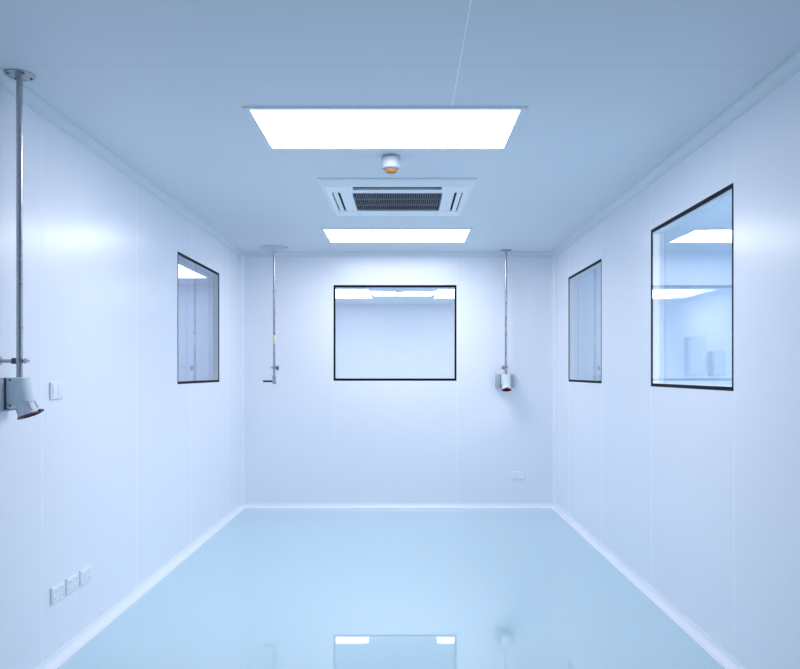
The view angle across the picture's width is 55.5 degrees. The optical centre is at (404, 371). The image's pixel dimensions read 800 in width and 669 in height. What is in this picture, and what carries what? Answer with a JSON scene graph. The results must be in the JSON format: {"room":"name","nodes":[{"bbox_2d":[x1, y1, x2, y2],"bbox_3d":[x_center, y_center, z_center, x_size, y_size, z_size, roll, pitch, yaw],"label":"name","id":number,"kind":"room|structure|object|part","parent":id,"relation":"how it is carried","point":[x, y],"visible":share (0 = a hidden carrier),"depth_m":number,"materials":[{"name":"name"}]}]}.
{"room":"clean room","nodes":[
{"label":"clean room","id":0,"kind":"room"},
{"bbox_2d":[0,87,239,668],"bbox_3d":[-1.680,0.081,3.075,0.050,2.588,9.350,0,0,0],"label":"wall","id":1,"kind":"structure","parent":0,"point":[119,474],"depth_m":4.07,"materials":[{"name":"white paint"}]},
{"bbox_2d":[49,382,62,399],"bbox_3d":[-1.647,0.088,3.603,0.015,0.081,0.128,0,0,0],"label":"light switch","id":2,"kind":"object","parent":1,"relation":"attached to","point":[55,388],"visible":1,"depth_m":3.58,"materials":[{"name":"white plastic"}]},
{"bbox_2d":[50,580,64,604],"bbox_3d":[-1.649,1.050,3.617,0.013,0.081,0.138,0,0,0],"label":"wall socket","id":3,"kind":"object","parent":1,"relation":"attached to","point":[57,592],"visible":1,"depth_m":3.60,"materials":[{"name":"white plastic"}]},
{"bbox_2d":[65,572,78,594],"bbox_3d":[-1.649,1.050,3.774,0.013,0.081,0.138,0,0,0],"label":"wall socket","id":4,"kind":"object","parent":1,"relation":"attached to","point":[72,582],"visible":1,"depth_m":3.76,"materials":[{"name":"white plastic"}]},
{"bbox_2d":[79,564,91,585],"bbox_3d":[-1.649,1.050,3.932,0.013,0.081,0.138,0,0,0],"label":"wall socket","id":5,"kind":"object","parent":1,"relation":"attached to","point":[85,574],"visible":1,"depth_m":3.91,"materials":[{"name":"white plastic"}]},
{"bbox_2d":[0,67,244,255],"bbox_3d":[-1.631,-1.190,3.050,0.047,0.047,9.300,0,0,0],"label":"trim","id":6,"kind":"structure","parent":1,"relation":"attached to","point":[32,100],"depth_m":4.11,"materials":[{"name":"white metal"}]},
{"bbox_2d":[35,504,244,668],"bbox_3d":[-1.631,1.351,3.050,0.047,0.047,9.300,0,0,0],"label":"baseboard","id":7,"kind":"structure","parent":1,"relation":"attached to","point":[75,644],"depth_m":4.47,"materials":[{"name":"white"}]},
{"bbox_2d":[178,252,218,383],"bbox_3d":[-1.680,-0.396,6.165,0.052,0.970,1.249,0,0,0],"label":"window","id":8,"kind":"structure","parent":1,"relation":"in","point":[215,274],"depth_m":6.77,"materials":[{"name":"black"}]},
{"bbox_2d":[178,284,212,380],"bbox_3d":[-3.200,0.081,10.525,2.800,2.588,0.050,0,0,0],"label":"wall","id":9,"kind":"structure","parent":0,"point":[195,301],"depth_m":10.50,"materials":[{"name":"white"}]},
{"bbox_2d":[58,509,723,668],"bbox_3d":[-0.100,1.425,6.000,9.000,0.100,15.600,0,0,0],"label":"floor","id":10,"kind":"structure","parent":0,"point":[272,588],"depth_m":4.59,"materials":[{"name":"blue plastic"}]},
{"bbox_2d":[336,304,453,377],"bbox_3d":[0.000,0.081,13.625,3.600,2.588,0.050,0,0,0],"label":"wall","id":11,"kind":"structure","parent":0,"point":[373,340],"depth_m":13.60,"materials":[{"name":"white paint"}]},
{"bbox_2d":[0,0,799,303],"bbox_3d":[-0.100,-1.263,6.000,9.000,0.100,15.600,0,0,0],"label":"ceiling","id":12,"kind":"structure","parent":0,"point":[611,89],"depth_m":3.21,"materials":[{"name":"white paint"}]},
{"bbox_2d":[0,69,43,419],"bbox_3d":[-1.565,-0.509,3.098,0.180,1.408,0.184,0,0,0],"label":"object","id":13,"kind":"object","parent":12,"relation":"hanging from","point":[16,393],"visible":1,"depth_m":3.08,"materials":[{"name":"silver metal"}]},
{"bbox_2d":[4,377,43,419],"bbox_3d":[-1.541,0.108,3.098,0.131,0.173,0.098,0,0,0],"label":"socket","id":14,"kind":"object","parent":13,"relation":"attached to","point":[19,395],"depth_m":3.06,"materials":[{"name":"grey plastic"}]},
{"bbox_2d":[178,262,209,277],"bbox_3d":[-2.980,-1.209,8.975,0.968,0.008,1.618,0,0,0],"label":"recessed light","id":15,"kind":"object","parent":12,"relation":"in","point":[184,271],"visible":0.24,"depth_m":9.31,"materials":[{"name":"white paint"}]},
{"bbox_2d":[260,245,287,383],"bbox_3d":[-1.270,-0.547,7.405,0.272,1.332,0.272,0,0,0],"label":"pipe","id":16,"kind":"object","parent":12,"relation":"attached to","point":[273,248],"visible":1,"depth_m":7.39,"materials":[{"name":"silver metal"}]},
{"bbox_2d":[336,289,373,298],"bbox_3d":[-0.980,-1.209,11.765,0.968,0.008,1.438,0,0,0],"label":"recessed light","id":17,"kind":"object","parent":12,"relation":"in","point":[340,293],"visible":0.62,"depth_m":11.84,"materials":[{"name":"white paint"}]},
{"bbox_2d":[241,106,528,149],"bbox_3d":[-0.089,-1.209,3.799,1.312,0.008,0.668,0,0,0],"label":"recessed light","id":18,"kind":"object","parent":12,"relation":"in","point":[278,127],"visible":1,"depth_m":3.74,"materials":[{"name":"white paint"}]},
{"bbox_2d":[381,154,400,173],"bbox_3d":[-0.076,-1.165,4.270,0.108,0.097,0.108,0,0,0],"label":"smoke detector","id":19,"kind":"object","parent":12,"relation":"attached to","point":[390,163],"visible":1,"depth_m":4.23,"materials":[{"name":"grey plastic"}]},
{"bbox_2d":[317,179,476,215],"bbox_3d":[-0.047,-1.192,5.265,1.008,0.041,1.008,0,0,0],"label":"air conditioner","id":20,"kind":"object","parent":12,"relation":"attached to","point":[344,197],"visible":1,"depth_m":5.14,"materials":[{"name":"white plastic"}]},
{"bbox_2d":[349,192,445,211],"bbox_3d":[-0.047,-1.181,5.265,0.638,0.016,0.596,0,0,0],"label":"grille","id":21,"kind":"object","parent":20,"relation":"attached to","point":[362,200],"depth_m":5.33,"materials":[{"name":"black plastic"}]},
{"bbox_2d":[320,228,473,242],"bbox_3d":[-0.065,-1.209,6.747,1.303,0.008,0.683,0,0,0],"label":"recessed light","id":22,"kind":"object","parent":12,"relation":"in","point":[332,235],"visible":1,"depth_m":6.72,"materials":[{"name":"white paint"}]},
{"bbox_2d":[371,292,433,295],"bbox_3d":[-0.030,-1.209,11.775,0.960,0.008,0.590,0,0,0],"label":"recessed light","id":23,"kind":"object","parent":12,"relation":"in","point":[373,293],"visible":1,"depth_m":11.69,"materials":[{"name":"white paint"}]},
{"bbox_2d":[432,289,453,298],"bbox_3d":[0.930,-1.209,11.765,0.968,0.008,1.438,0,0,0],"label":"recessed light","id":24,"kind":"object","parent":12,"relation":"in","point":[438,293],"visible":0.38,"depth_m":11.84,"materials":[{"name":"white paint"}]},
{"bbox_2d":[495,249,514,391],"bbox_3d":[1.009,-0.509,7.581,0.184,1.408,0.239,0,0,0],"label":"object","id":25,"kind":"object","parent":12,"relation":"hanging from","point":[505,381],"visible":1,"depth_m":7.54,"materials":[{"name":"silver metal"}]},
{"bbox_2d":[501,374,510,391],"bbox_3d":[1.009,0.108,7.527,0.098,0.173,0.131,0,0,0],"label":"socket","id":26,"kind":"object","parent":25,"relation":"attached to","point":[505,378],"depth_m":7.51,"materials":[{"name":"grey plastic"}]},
{"bbox_2d":[592,268,599,379],"bbox_3d":[1.858,-0.547,7.405,0.272,1.332,0.272,0,0,0],"label":"pipe","id":27,"kind":"object","parent":12,"relation":"attached to","point":[594,367],"visible":0.42,"depth_m":7.39,"materials":[{"name":"silver metal"}]},
{"bbox_2d":[246,252,731,502],"bbox_3d":[1.373,0.081,7.725,6.055,2.588,0.050,0,0,0],"label":"wall","id":28,"kind":"structure","parent":0,"point":[312,437],"depth_m":7.70,"materials":[{"name":"white paint"}]},
{"bbox_2d":[240,254,245,505],"bbox_3d":[-1.631,0.081,7.676,0.047,2.588,0.047,0,0,0],"label":"trim","id":29,"kind":"structure","parent":28,"relation":"attached to","point":[242,257],"depth_m":7.68,"materials":[{"name":"white metal"}]},
{"bbox_2d":[334,285,456,380],"bbox_3d":[-0.096,-0.396,7.725,1.246,0.970,0.052,0,0,0],"label":"window","id":30,"kind":"structure","parent":28,"relation":"in","point":[335,286],"depth_m":7.70,"materials":[{"name":"black metal"}]},
{"bbox_2d":[243,503,553,508],"bbox_3d":[-0.062,1.351,7.676,3.185,0.047,0.047,0,0,0],"label":"baseboard","id":31,"kind":"structure","parent":28,"relation":"attached to","point":[246,505],"depth_m":7.68,"materials":[{"name":"white metal"}]},
{"bbox_2d":[243,252,553,256],"bbox_3d":[-0.062,-1.190,7.676,3.185,0.047,0.047,0,0,0],"label":"trim","id":32,"kind":"structure","parent":28,"relation":"attached to","point":[246,254],"depth_m":7.69,"materials":[{"name":"white metal"}]},
{"bbox_2d":[512,471,524,478],"bbox_3d":[1.155,1.047,7.694,0.138,0.081,0.013,0,0,0],"label":"wall socket","id":33,"kind":"object","parent":28,"relation":"attached to","point":[515,474],"visible":1,"depth_m":7.69,"materials":[{"name":"white plastic"}]},
{"bbox_2d":[551,254,555,505],"bbox_3d":[1.506,0.081,7.676,0.047,2.588,0.047,0,0,0],"label":"trim","id":34,"kind":"structure","parent":28,"relation":"attached to","point":[553,257],"depth_m":7.69,"materials":[{"name":"white metal"}]},
{"bbox_2d":[685,337,705,375],"bbox_3d":[2.922,-0.155,7.628,0.170,0.389,0.145,0,0,0],"label":"electrical box","id":35,"kind":"object","parent":28,"relation":"attached to","point":[695,347],"visible":1,"depth_m":7.57,"materials":[{"name":"blue paint"}]},
{"bbox_3d":[2.922,-0.155,7.575,0.146,0.365,0.014,0,0,0],"label":"door","id":36,"kind":"part","parent":35,"relation":"part of","materials":[{"name":"blue paint"}]},
{"bbox_2d":[708,351,725,375],"bbox_3d":[3.142,-0.085,7.628,0.130,0.249,0.145,0,0,0],"label":"electrical box","id":37,"kind":"object","parent":28,"relation":"attached to","point":[716,359],"visible":1,"depth_m":7.57,"materials":[{"name":"blue paint"}]},
{"bbox_3d":[3.142,-0.085,7.575,0.106,0.225,0.014,0,0,0],"label":"door","id":38,"kind":"part","parent":37,"relation":"part of","materials":[{"name":"blue paint"}]},
{"bbox_2d":[556,71,799,668],"bbox_3d":[1.555,0.081,3.075,0.050,2.588,9.350,0,0,0],"label":"wall","id":39,"kind":"structure","parent":0,"point":[696,491],"depth_m":3.79,"materials":[{"name":"white paint"}]},
{"bbox_2d":[568,259,601,382],"bbox_3d":[1.555,-0.396,6.494,0.052,0.970,1.187,0,0,0],"label":"window","id":40,"kind":"structure","parent":39,"relation":"in","point":[599,262],"depth_m":7.07,"materials":[{"name":"black"}]},
{"bbox_2d":[552,504,745,668],"bbox_3d":[1.506,1.351,3.050,0.047,0.047,9.300,0,0,0],"label":"baseboard","id":41,"kind":"structure","parent":39,"relation":"attached to","point":[701,638],"depth_m":4.47,"materials":[{"name":"white"}]},
{"bbox_2d":[552,49,799,255],"bbox_3d":[1.506,-1.190,3.050,0.047,0.047,9.300,0,0,0],"label":"trim","id":42,"kind":"structure","parent":39,"relation":"attached to","point":[789,67],"depth_m":3.84,"materials":[{"name":"white"}]},
{"bbox_2d":[651,183,733,390],"bbox_3d":[1.555,-0.396,4.125,0.052,0.970,1.183,0,0,0],"label":"window","id":43,"kind":"structure","parent":39,"relation":"in","point":[655,233],"depth_m":4.63,"materials":[{"name":"black"}]}
]}

